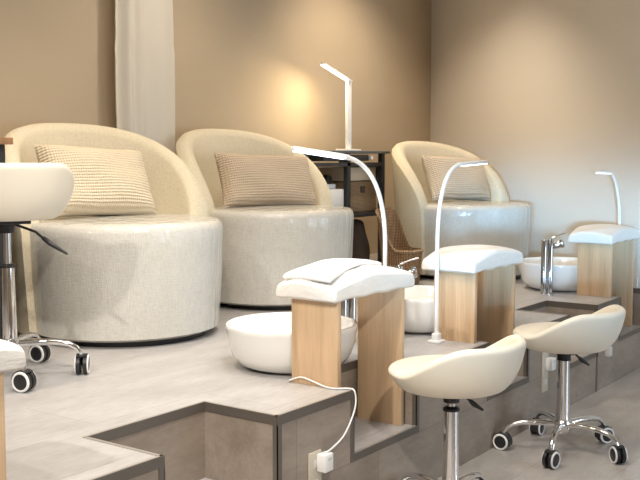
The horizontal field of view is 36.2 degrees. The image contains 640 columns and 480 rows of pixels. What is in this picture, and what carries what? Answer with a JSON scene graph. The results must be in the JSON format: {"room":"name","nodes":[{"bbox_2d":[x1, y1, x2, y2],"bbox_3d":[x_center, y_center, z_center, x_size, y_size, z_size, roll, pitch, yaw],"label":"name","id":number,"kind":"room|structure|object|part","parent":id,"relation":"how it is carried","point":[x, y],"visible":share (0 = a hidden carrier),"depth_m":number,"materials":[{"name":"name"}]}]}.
{"room":"salon","nodes":[
{"label":"salon","id":0,"kind":"room"},
{"bbox_2d":[0,0,430,253],"bbox_3d":[-1.881,-0.611,3.943,0.100,2.950,9.470,3,6,36],"label":"wall","id":1,"kind":"structure","parent":0,"point":[254,66],"depth_m":5.92,"materials":[{"name":"beige paint"}]},
{"bbox_2d":[369,253,377,260],"bbox_3d":[-1.835,0.389,3.995,0.012,0.055,9.270,3,6,36],"label":"baseboard","id":2,"kind":"structure","parent":1,"relation":"attached to","point":[374,257],"depth_m":7.08,"materials":[{"name":"beige"}]},
{"bbox_2d":[430,0,639,277],"bbox_3d":[1.396,-0.840,6.644,0.100,2.950,2.306,-2,5,-25],"label":"wall","id":3,"kind":"structure","parent":0,"point":[546,93],"depth_m":6.34,"materials":[{"name":"beige paint"}]},
{"bbox_2d":[633,278,637,287],"bbox_3d":[1.355,0.159,6.705,0.020,0.055,2.306,-2,5,-25],"label":"baseboard","id":4,"kind":"structure","parent":3,"relation":"attached to","point":[635,280],"depth_m":5.67,"materials":[{"name":"beige"}]},
{"bbox_2d":[437,368,639,479],"bbox_3d":[1.118,1.145,1.169,4.630,0.080,8.240,3,6,36],"label":"floor","id":5,"kind":"structure","parent":0,"point":[583,456],"depth_m":4.04,"materials":[{"name":"tile"}]},
{"bbox_2d":[4,276,639,479],"bbox_3d":[-1.000,0.690,3.418,2.070,0.447,9.270,3,6,36],"label":"platform","id":6,"kind":"object","parent":5,"relation":"on","point":[46,424],"visible":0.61,"depth_m":3.19,"materials":[{"name":"tile"}]},
{"bbox_2d":[0,137,12,338],"bbox_3d":[-1.555,0.032,3.645,0.578,0.826,0.580,3,6,36],"label":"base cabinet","id":7,"kind":"object","parent":6,"relation":"on","point":[4,141],"visible":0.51,"depth_m":3.67,"materials":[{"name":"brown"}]},
{"bbox_3d":[-1.346,0.041,3.480,0.012,0.735,0.495,3,6,36],"label":"door","id":8,"kind":"part","parent":7,"relation":"part of","materials":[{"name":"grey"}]},
{"bbox_2d":[0,339,25,479],"bbox_3d":[-0.883,0.497,2.050,0.250,0.588,0.484,3,6,36],"label":"footrest","id":9,"kind":"object","parent":6,"relation":"on","point":[12,356],"visible":1,"depth_m":2.12,"materials":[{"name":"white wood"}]},
{"bbox_3d":[-0.767,0.527,2.186,0.187,0.506,0.022,3,6,36],"label":"panel","id":10,"kind":"part","parent":9,"relation":"part of","materials":[{"name":"brown wood"}]},
{"bbox_2d":[0,163,89,392],"bbox_3d":[-1.081,0.104,3.330,0.526,0.734,0.513,3,6,36],"label":"stool","id":11,"kind":"object","parent":6,"relation":"on","point":[29,192],"visible":0.98,"depth_m":3.22,"materials":[{"name":"beige"}]},
{"bbox_3d":[-1.066,-0.048,3.323,0.150,0.047,0.150,-2,5,-21],"label":"seat plate","id":12,"kind":"part","parent":11,"relation":"part of","materials":[{"name":"black plastic"}]},
{"bbox_2d":[11,368,32,384],"bbox_3d":[-0.961,0.442,3.152,0.060,0.051,0.036,2,5,19],"label":"hood","id":13,"kind":"object","parent":11,"relation":"attached to","point":[24,376],"depth_m":3.13,"materials":[{"name":"black plastic"}]},
{"bbox_3d":[-1.047,0.365,3.490,0.031,0.072,0.229,1,5,8],"label":"leg","id":14,"kind":"part","parent":11,"relation":"part of","materials":[{"name":"silver metal"}]},
{"bbox_3d":[-1.060,-0.165,3.297,0.448,0.192,0.448,-2,5,-21],"label":"backrest","id":15,"kind":"part","parent":11,"relation":"part of","materials":[{"name":"beige leather"}]},
{"bbox_3d":[-0.947,-0.003,3.325,0.180,0.110,0.018,0,5,-2],"label":"lever","id":16,"kind":"part","parent":11,"relation":"part of","materials":[{"name":"black plastic"}]},
{"bbox_3d":[-0.935,0.374,3.382,0.229,0.072,0.031,-1,5,-10],"label":"leg","id":17,"kind":"part","parent":11,"relation":"part of","materials":[{"name":"silver metal"}]},
{"bbox_2d":[76,353,87,359],"bbox_3d":[-0.828,0.419,3.412,0.036,0.051,0.060,0,5,-6],"label":"hood","id":18,"kind":"object","parent":11,"relation":"attached to","point":[79,356],"depth_m":3.39,"materials":[{"name":"black plastic"}]},
{"bbox_2d":[5,123,222,346],"bbox_3d":[-0.885,-0.061,4.240,0.942,0.910,0.980,-4,7,-42],"label":"armchair","id":19,"kind":"object","parent":6,"relation":"on","point":[122,280],"visible":0.76,"depth_m":3.90,"materials":[{"name":"beige fabric"}]},
{"bbox_2d":[34,144,156,215],"bbox_3d":[-0.964,-0.251,4.240,0.544,0.325,0.246,-4,7,-43],"label":"throw cushion","id":20,"kind":"object","parent":19,"relation":"on","point":[107,182],"visible":0.76,"depth_m":4.16,"materials":[{"name":"beige fabric"}]},
{"bbox_3d":[-0.839,0.135,4.206,0.843,0.474,0.843,-4,7,-42],"label":"seat","id":21,"kind":"part","parent":19,"relation":"part of","materials":[{"name":"beige fabric"}]},
{"bbox_2d":[176,129,353,309],"bbox_3d":[-0.280,-0.139,5.165,0.919,0.910,0.956,-5,7,-43],"label":"armchair","id":22,"kind":"object","parent":6,"relation":"on","point":[261,244],"visible":0.65,"depth_m":4.80,"materials":[{"name":"beige fabric"}]},
{"bbox_3d":[-0.427,-0.170,5.319,0.919,0.875,0.527,-5,7,-43],"label":"backrest","id":23,"kind":"part","parent":22,"relation":"part of","materials":[{"name":"beige fabric"}]},
{"bbox_2d":[214,152,316,207],"bbox_3d":[-0.279,-0.311,5.184,0.602,0.303,0.228,-4,6,-36],"label":"throw cushion","id":24,"kind":"object","parent":22,"relation":"on","point":[246,180],"visible":0.93,"depth_m":5.08,"materials":[{"name":"beige fabric"}]},
{"bbox_3d":[-0.234,0.056,5.133,0.822,0.474,0.822,-5,7,-43],"label":"seat","id":25,"kind":"part","parent":22,"relation":"part of","materials":[{"name":"beige fabric"}]},
{"bbox_2d":[225,312,357,373],"bbox_3d":[-0.102,0.376,3.539,0.478,0.159,0.478,3,6,36],"label":"bowl","id":26,"kind":"object","parent":6,"relation":"on","point":[262,342],"visible":0.63,"depth_m":3.39,"materials":[{"name":"white ceramic"}]},
{"bbox_2d":[308,449,321,479],"bbox_3d":[-0.015,0.716,3.007,0.010,0.135,0.064,3,6,36],"label":"power outlet","id":27,"kind":"object","parent":6,"relation":"attached to","point":[313,474],"visible":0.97,"depth_m":2.99,"materials":[{"name":"beige plastic"}]},
{"bbox_2d":[317,451,332,472],"bbox_3d":[0.016,0.684,3.012,0.034,0.056,0.044,3,6,36],"label":"power adapter","id":28,"kind":"object","parent":27,"relation":"attached to","point":[324,460],"visible":1,"depth_m":3.00,"materials":[{"name":"white plastic"}]},
{"bbox_2d":[288,376,356,452],"bbox_3d":[0.018,0.550,3.190,0.157,0.184,0.351,-2,5,-23],"label":"charging cable","id":29,"kind":"object","parent":28,"relation":"attached to","point":[342,437],"visible":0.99,"depth_m":3.15,"materials":[{"name":"white plastic"}]},
{"bbox_2d":[291,146,386,265],"bbox_3d":[0.095,0.044,3.701,0.422,0.793,0.071,-2,5,-26],"label":"gooseneck lamp","id":30,"kind":"object","parent":6,"relation":"on","point":[297,149],"visible":0.7,"depth_m":3.71,"materials":[{"name":"white plastic"}]},
{"bbox_2d":[276,265,414,425],"bbox_3d":[0.097,0.382,3.410,0.250,0.588,0.509,3,6,36],"label":"footrest","id":31,"kind":"object","parent":6,"relation":"on","point":[379,290],"visible":0.8,"depth_m":3.33,"materials":[{"name":"brown wood"}]},
{"bbox_3d":[-0.013,0.334,3.224,0.187,0.296,0.022,3,6,36],"label":"panel","id":32,"kind":"part","parent":31,"relation":"part of","materials":[{"name":"brown wood"}]},
{"bbox_2d":[283,258,381,282],"bbox_3d":[0.068,0.094,3.388,0.204,0.049,0.492,3,6,30],"label":"folded towel","id":33,"kind":"object","parent":31,"relation":"on","point":[328,270],"visible":0.98,"depth_m":3.25,"materials":[{"name":"white fabric"}]},
{"bbox_3d":[0.220,0.411,3.556,0.187,0.506,0.022,3,6,36],"label":"panel","id":34,"kind":"part","parent":31,"relation":"part of","materials":[{"name":"brown wood"}]},
{"bbox_2d":[303,151,389,265],"bbox_3d":[0.047,-0.160,6.113,0.352,0.791,0.910,3,6,36],"label":"storage rack","id":35,"kind":"object","parent":6,"relation":"on","point":[380,165],"visible":0.3,"depth_m":6.10,"materials":[{"name":"black metal"}]},
{"bbox_2d":[330,189,343,206],"bbox_3d":[-0.030,-0.234,5.974,0.260,0.154,0.245,3,6,36],"label":"carton","id":36,"kind":"object","parent":35,"relation":"on","point":[337,195],"visible":0.13,"depth_m":5.94,"materials":[{"name":"white cardboard"}]},
{"bbox_2d":[323,175,335,188],"bbox_3d":[0.041,-0.355,5.978,0.060,0.085,0.110,3,6,36],"label":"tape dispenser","id":37,"kind":"object","parent":36,"relation":"on","point":[328,178],"visible":0.53,"depth_m":5.96,"materials":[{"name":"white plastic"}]},
{"bbox_3d":[0.045,-0.509,6.060,0.295,0.040,0.490,3,6,36],"label":"drawer","id":38,"kind":"part","parent":35,"relation":"part of","materials":[{"name":"grey wood"}]},
{"bbox_2d":[320,62,360,150],"bbox_3d":[0.126,-0.828,6.126,0.100,0.537,0.335,3,6,36],"label":"desk lamp","id":39,"kind":"object","parent":35,"relation":"on","point":[348,102],"visible":0.99,"depth_m":6.19,"materials":[{"name":"white plastic"}]},
{"bbox_3d":[0.181,-0.792,6.205,0.016,0.432,0.050,3,6,36],"label":"stem","id":40,"kind":"part","parent":39,"relation":"part of","materials":[{"name":"white plastic"}]},
{"bbox_3d":[0.166,-0.144,6.025,0.030,0.775,0.034,3,6,36],"label":"post","id":41,"kind":"part","parent":35,"relation":"part of","materials":[{"name":"grey metal"}]},
{"bbox_3d":[0.159,-0.461,5.979,0.020,0.024,0.796,3,6,36],"label":"rail","id":42,"kind":"part","parent":35,"relation":"part of","materials":[{"name":"grey metal"}]},
{"bbox_2d":[331,181,375,212],"bbox_3d":[0.177,-0.279,6.253,0.238,0.196,0.344,3,6,36],"label":"wicker box","id":43,"kind":"object","parent":35,"relation":"on","point":[363,193],"visible":0.5,"depth_m":6.18,"materials":[{"name":"brown wicker"}]},
{"bbox_2d":[317,167,375,180],"bbox_3d":[0.153,-0.424,6.258,0.270,0.083,0.335,3,6,36],"label":"storage box","id":44,"kind":"object","parent":43,"relation":"on","point":[337,173],"visible":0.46,"depth_m":6.12,"materials":[{"name":"beige"}]},
{"bbox_3d":[0.270,-0.320,6.182,0.009,0.040,0.044,3,6,36],"label":"handle","id":45,"kind":"part","parent":43,"relation":"part of","materials":[{"name":"brown fabric"}]},
{"bbox_2d":[352,219,369,259],"bbox_3d":[0.168,0.009,6.282,0.234,0.278,0.336,3,6,36],"label":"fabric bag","id":46,"kind":"object","parent":35,"relation":"on","point":[361,248],"visible":0.3,"depth_m":6.23,"materials":[{"name":"brown"}]},
{"bbox_3d":[0.284,-0.425,6.431,0.280,0.160,0.010,3,6,36],"label":"panel","id":47,"kind":"part","parent":35,"relation":"part of","materials":[{"name":"brown wood"}]},
{"bbox_2d":[354,211,376,217],"bbox_3d":[0.029,-0.154,6.099,0.340,0.025,0.855,3,6,36],"label":"shelf","id":48,"kind":"object","parent":35,"relation":"attached to","point":[371,213],"depth_m":6.18,"materials":[{"name":"grey"}]},
{"bbox_3d":[0.397,-0.172,6.344,0.030,0.775,0.034,3,6,36],"label":"post","id":49,"kind":"part","parent":35,"relation":"part of","materials":[{"name":"grey metal"}]},
{"bbox_2d":[341,298,355,343],"bbox_3d":[0.144,0.250,3.944,0.128,0.341,0.060,0,5,0],"label":"tap","id":50,"kind":"object","parent":6,"relation":"on","point":[348,307],"visible":0.07,"depth_m":3.93,"materials":[{"name":"silver metal"}]},
{"bbox_3d":[0.096,0.264,3.946,0.031,0.296,0.031,0,5,0],"label":"post","id":51,"kind":"part","parent":50,"relation":"part of","materials":[{"name":"silver metal"}]},
{"bbox_3d":[0.130,0.264,3.946,0.031,0.296,0.031,0,5,0],"label":"post","id":52,"kind":"part","parent":50,"relation":"part of","materials":[{"name":"silver metal"}]},
{"bbox_2d":[83,288,639,479],"bbox_3d":[-0.604,0.772,2.441,0.288,0.450,8.140,3,6,36],"label":"trim","id":53,"kind":"structure","parent":6,"relation":"attached to","point":[158,463],"depth_m":2.96,"materials":[{"name":"grey metal"}]},
{"bbox_2d":[375,208,423,284],"bbox_3d":[0.475,0.037,5.821,0.269,0.447,0.219,3,6,36],"label":"wicker basket","id":54,"kind":"object","parent":6,"relation":"on","point":[399,250],"visible":0.73,"depth_m":5.79,"materials":[{"name":"brown wicker"}]},
{"bbox_2d":[388,257,418,277],"bbox_3d":[0.344,0.240,4.059,0.128,0.341,0.060,0,5,0],"label":"tap","id":55,"kind":"object","parent":6,"relation":"on","point":[412,269],"visible":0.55,"depth_m":4.04,"materials":[{"name":"silver metal"}]},
{"bbox_3d":[0.366,0.090,4.042,0.083,0.041,0.012,0,5,6],"label":"lever","id":56,"kind":"part","parent":55,"relation":"part of","materials":[{"name":"silver metal"}]},
{"bbox_2d":[404,285,433,333],"bbox_3d":[0.447,0.309,4.319,0.478,0.159,0.478,3,6,36],"label":"bowl","id":57,"kind":"object","parent":6,"relation":"on","point":[419,299],"visible":0.34,"depth_m":4.11,"materials":[{"name":"white ceramic"}]},
{"bbox_2d":[428,160,487,343],"bbox_3d":[0.601,0.033,4.147,0.055,0.738,0.531,3,6,33],"label":"gooseneck lamp","id":58,"kind":"object","parent":6,"relation":"on","point":[436,336],"visible":1,"depth_m":3.96,"materials":[{"name":"white plastic"}]},
{"bbox_2d":[392,141,531,278],"bbox_3d":[0.908,-0.207,6.258,0.873,0.860,0.908,-4,6,-40],"label":"armchair","id":59,"kind":"object","parent":6,"relation":"on","point":[499,221],"visible":0.61,"depth_m":5.98,"materials":[{"name":"beige fabric"}]},
{"bbox_2d":[421,155,489,200],"bbox_3d":[0.880,-0.396,6.302,0.517,0.296,0.231,-3,6,-34],"label":"throw cushion","id":60,"kind":"object","parent":59,"relation":"on","point":[465,182],"visible":0.91,"depth_m":6.19,"materials":[{"name":"beige fabric"}]},
{"bbox_3d":[0.949,-0.022,6.225,0.781,0.448,0.781,-4,6,-40],"label":"seat","id":61,"kind":"part","parent":59,"relation":"part of","materials":[{"name":"beige fabric"}]},
{"bbox_2d":[422,245,522,344],"bbox_3d":[0.655,0.316,4.184,0.250,0.588,0.476,3,6,36],"label":"footrest","id":62,"kind":"object","parent":6,"relation":"on","point":[477,282],"visible":0.96,"depth_m":4.04,"materials":[{"name":"brown wood"}]},
{"bbox_3d":[0.555,0.267,4.011,0.187,0.296,0.022,3,6,36],"label":"panel","id":63,"kind":"part","parent":62,"relation":"part of","materials":[{"name":"brown wood"}]},
{"bbox_3d":[0.769,0.346,4.317,0.187,0.506,0.022,3,6,36],"label":"panel","id":64,"kind":"part","parent":62,"relation":"part of","materials":[{"name":"brown wood"}]},
{"bbox_2d":[541,352,548,392],"bbox_3d":[1.024,0.599,4.447,0.010,0.185,0.064,3,6,36],"label":"power outlet","id":65,"kind":"object","parent":6,"relation":"attached to","point":[544,377],"visible":0.94,"depth_m":4.43,"materials":[{"name":"beige plastic"}]},
{"bbox_2d":[546,357,555,370],"bbox_3d":[1.050,0.563,4.446,0.034,0.056,0.044,3,6,36],"label":"power adapter","id":66,"kind":"object","parent":65,"relation":"attached to","point":[550,361],"visible":1,"depth_m":4.43,"materials":[{"name":"white plastic"}]},
{"bbox_2d":[518,257,577,291],"bbox_3d":[1.379,0.199,5.618,0.478,0.159,0.478,3,6,36],"label":"bowl","id":67,"kind":"object","parent":6,"relation":"on","point":[564,268],"visible":0.59,"depth_m":5.46,"materials":[{"name":"white ceramic"}]},
{"bbox_2d":[540,233,564,294],"bbox_3d":[1.275,0.130,5.355,0.128,0.341,0.060,0,5,0],"label":"tap","id":68,"kind":"object","parent":6,"relation":"on","point":[546,255],"visible":1,"depth_m":5.34,"materials":[{"name":"silver metal"}]},
{"bbox_3d":[1.226,0.145,5.356,0.031,0.296,0.031,0,5,0],"label":"post","id":69,"kind":"part","parent":68,"relation":"part of","materials":[{"name":"silver metal"}]},
{"bbox_3d":[1.260,0.145,5.356,0.031,0.296,0.031,0,5,0],"label":"post","id":70,"kind":"part","parent":68,"relation":"part of","materials":[{"name":"silver metal"}]},
{"bbox_2d":[568,224,639,326],"bbox_3d":[1.589,0.206,5.479,0.250,0.588,0.469,3,6,36],"label":"footrest","id":71,"kind":"object","parent":6,"relation":"on","point":[605,267],"visible":0.99,"depth_m":5.33,"materials":[{"name":"brown wood"}]},
{"bbox_3d":[1.491,0.157,5.310,0.187,0.296,0.022,3,6,36],"label":"panel","id":72,"kind":"part","parent":71,"relation":"part of","materials":[{"name":"brown wood"}]},
{"bbox_3d":[1.701,0.236,5.609,0.187,0.506,0.022,3,6,36],"label":"panel","id":73,"kind":"part","parent":71,"relation":"part of","materials":[{"name":"brown wood"}]},
{"bbox_2d":[595,171,620,224],"bbox_3d":[1.664,-0.059,5.604,0.254,0.676,0.062,-4,6,-42],"label":"gooseneck lamp","id":74,"kind":"object","parent":6,"relation":"on","point":[596,172],"visible":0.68,"depth_m":5.62,"materials":[{"name":"white plastic"}]},
{"bbox_2d":[605,346,611,356],"bbox_3d":[1.505,0.581,5.100,0.030,0.050,0.040,3,6,36],"label":"power adapter","id":75,"kind":"object","parent":6,"relation":"attached to","point":[608,352],"visible":0.75,"depth_m":5.08,"materials":[{"name":"white plastic"}]},
{"bbox_2d":[388,334,525,479],"bbox_3d":[0.435,0.620,3.209,0.525,0.622,0.512,3,6,36],"label":"stool","id":76,"kind":"object","parent":5,"relation":"on","point":[468,374],"visible":1,"depth_m":3.01,"materials":[{"name":"beige leather"}]},
{"bbox_3d":[0.349,0.828,3.317,0.031,0.072,0.229,-4,6,-36],"label":"leg","id":77,"kind":"part","parent":76,"relation":"part of","materials":[{"name":"silver metal"}]},
{"bbox_3d":[0.428,0.439,3.177,0.380,0.079,0.380,4,6,39],"label":"seat","id":78,"kind":"part","parent":76,"relation":"part of","materials":[{"name":"beige leather"}]},
{"bbox_3d":[0.428,0.503,3.182,0.150,0.047,0.150,4,6,39],"label":"seat plate","id":79,"kind":"part","parent":76,"relation":"part of","materials":[{"name":"black plastic"}]},
{"bbox_3d":[0.439,0.396,3.164,0.444,0.170,0.443,4,6,39],"label":"backrest","id":80,"kind":"part","parent":76,"relation":"part of","materials":[{"name":"beige leather"}]},
{"bbox_3d":[0.506,0.828,3.318,0.031,0.072,0.229,3,6,36],"label":"leg","id":81,"kind":"part","parent":76,"relation":"part of","materials":[{"name":"silver metal"}]},
{"bbox_3d":[0.494,0.526,3.185,0.078,0.064,0.018,1,5,6],"label":"lever","id":82,"kind":"part","parent":76,"relation":"part of","materials":[{"name":"black plastic"}]},
{"bbox_2d":[493,304,627,468],"bbox_3d":[1.002,0.566,3.969,0.521,0.600,0.531,3,6,36],"label":"stool","id":83,"kind":"object","parent":5,"relation":"on","point":[596,332],"visible":0.99,"depth_m":3.85,"materials":[{"name":"beige leather"}]},
{"bbox_2d":[496,431,512,445],"bbox_3d":[0.758,0.816,4.026,0.060,0.051,0.036,3,6,36],"label":"hood","id":84,"kind":"object","parent":83,"relation":"attached to","point":[503,438],"depth_m":4.01,"materials":[{"name":"black plastic"}]},
{"bbox_3d":[0.860,0.769,4.015,0.229,0.072,0.031,1,5,6],"label":"leg","id":85,"kind":"part","parent":83,"relation":"part of","materials":[{"name":"silver metal"}]},
{"bbox_2d":[530,417,541,431],"bbox_3d":[0.937,0.798,4.235,0.038,0.051,0.061,3,6,36],"label":"hood","id":86,"kind":"object","parent":83,"relation":"attached to","point":[533,428],"depth_m":4.22,"materials":[{"name":"black plastic"}]},
{"bbox_3d":[0.992,0.394,3.970,0.380,0.079,0.380,4,6,38],"label":"seat","id":87,"kind":"part","parent":83,"relation":"part of","materials":[{"name":"beige leather"}]},
{"bbox_3d":[0.965,0.759,4.131,0.031,0.072,0.229,-1,5,-12],"label":"leg","id":88,"kind":"part","parent":83,"relation":"part of","materials":[{"name":"silver metal"}]},
{"bbox_2d":[544,449,558,453],"bbox_3d":[0.899,0.836,3.791,0.036,0.051,0.060,5,7,44],"label":"hood","id":89,"kind":"object","parent":83,"relation":"attached to","point":[548,451],"depth_m":3.77,"materials":[{"name":"black plastic"}]},
{"bbox_3d":[0.938,0.780,3.880,0.031,0.072,0.229,2,5,24],"label":"leg","id":90,"kind":"part","parent":83,"relation":"part of","materials":[{"name":"silver metal"}]},
{"bbox_3d":[0.992,0.458,3.975,0.150,0.047,0.150,4,6,38],"label":"seat plate","id":91,"kind":"part","parent":83,"relation":"part of","materials":[{"name":"black plastic"}]},
{"bbox_3d":[1.004,0.351,3.957,0.444,0.170,0.443,4,6,38],"label":"backrest","id":92,"kind":"part","parent":83,"relation":"part of","materials":[{"name":"beige leather"}]},
{"bbox_3d":[1.059,0.481,3.978,0.078,0.064,0.018,1,5,6],"label":"lever","id":93,"kind":"part","parent":83,"relation":"part of","materials":[{"name":"black plastic"}]},
{"bbox_3d":[1.108,0.764,4.068,0.229,0.072,0.031,-3,6,-30],"label":"leg","id":94,"kind":"part","parent":83,"relation":"part of","materials":[{"name":"silver metal"}]},
{"bbox_3d":[1.091,0.778,3.913,0.229,0.072,0.031,4,7,42],"label":"leg","id":95,"kind":"part","parent":83,"relation":"part of","materials":[{"name":"silver metal"}]},
{"bbox_2d":[595,425,610,438],"bbox_3d":[1.194,0.808,4.124,0.060,0.051,0.036,-2,5,-18],"label":"hood","id":96,"kind":"object","parent":83,"relation":"attached to","point":[599,436],"depth_m":4.11,"materials":[{"name":"black plastic"}]},
{"bbox_2d":[612,445,624,448],"bbox_3d":[1.171,0.831,3.852,0.036,0.051,0.060,-1,5,-10],"label":"hood","id":97,"kind":"object","parent":83,"relation":"attached to","point":[613,446],"depth_m":3.83,"materials":[{"name":"black plastic"}]},
{"bbox_2d":[637,199,639,287],"bbox_3d":[3.609,-0.647,4.375,4.290,2.950,0.100,3,6,36],"label":"wall","id":98,"kind":"structure","parent":0,"point":[638,271],"depth_m":5.65,"materials":[{"name":"beige paint"}]},
{"bbox_3d":[0.683,-1.958,1.906,6.500,0.080,9.350,3,6,36],"label":"ceiling","id":99,"kind":"structure","parent":0,"visible":0},
{"bbox_3d":[-0.904,-2.154,4.918,0.020,0.020,0.700,3,6,36],"label":"rail","id":100,"kind":"object","parent":99,"relation":"attached to","visible":0},
{"bbox_2d":[114,0,174,152],"bbox_3d":[-0.895,-0.930,5.041,0.057,2.440,0.422,3,6,36],"label":"sheer curtain","id":101,"kind":"object","parent":100,"relation":"hanging from","point":[144,29],"visible":0.34,"depth_m":5.04,"materials":[{"name":"white fabric"}]}
]}

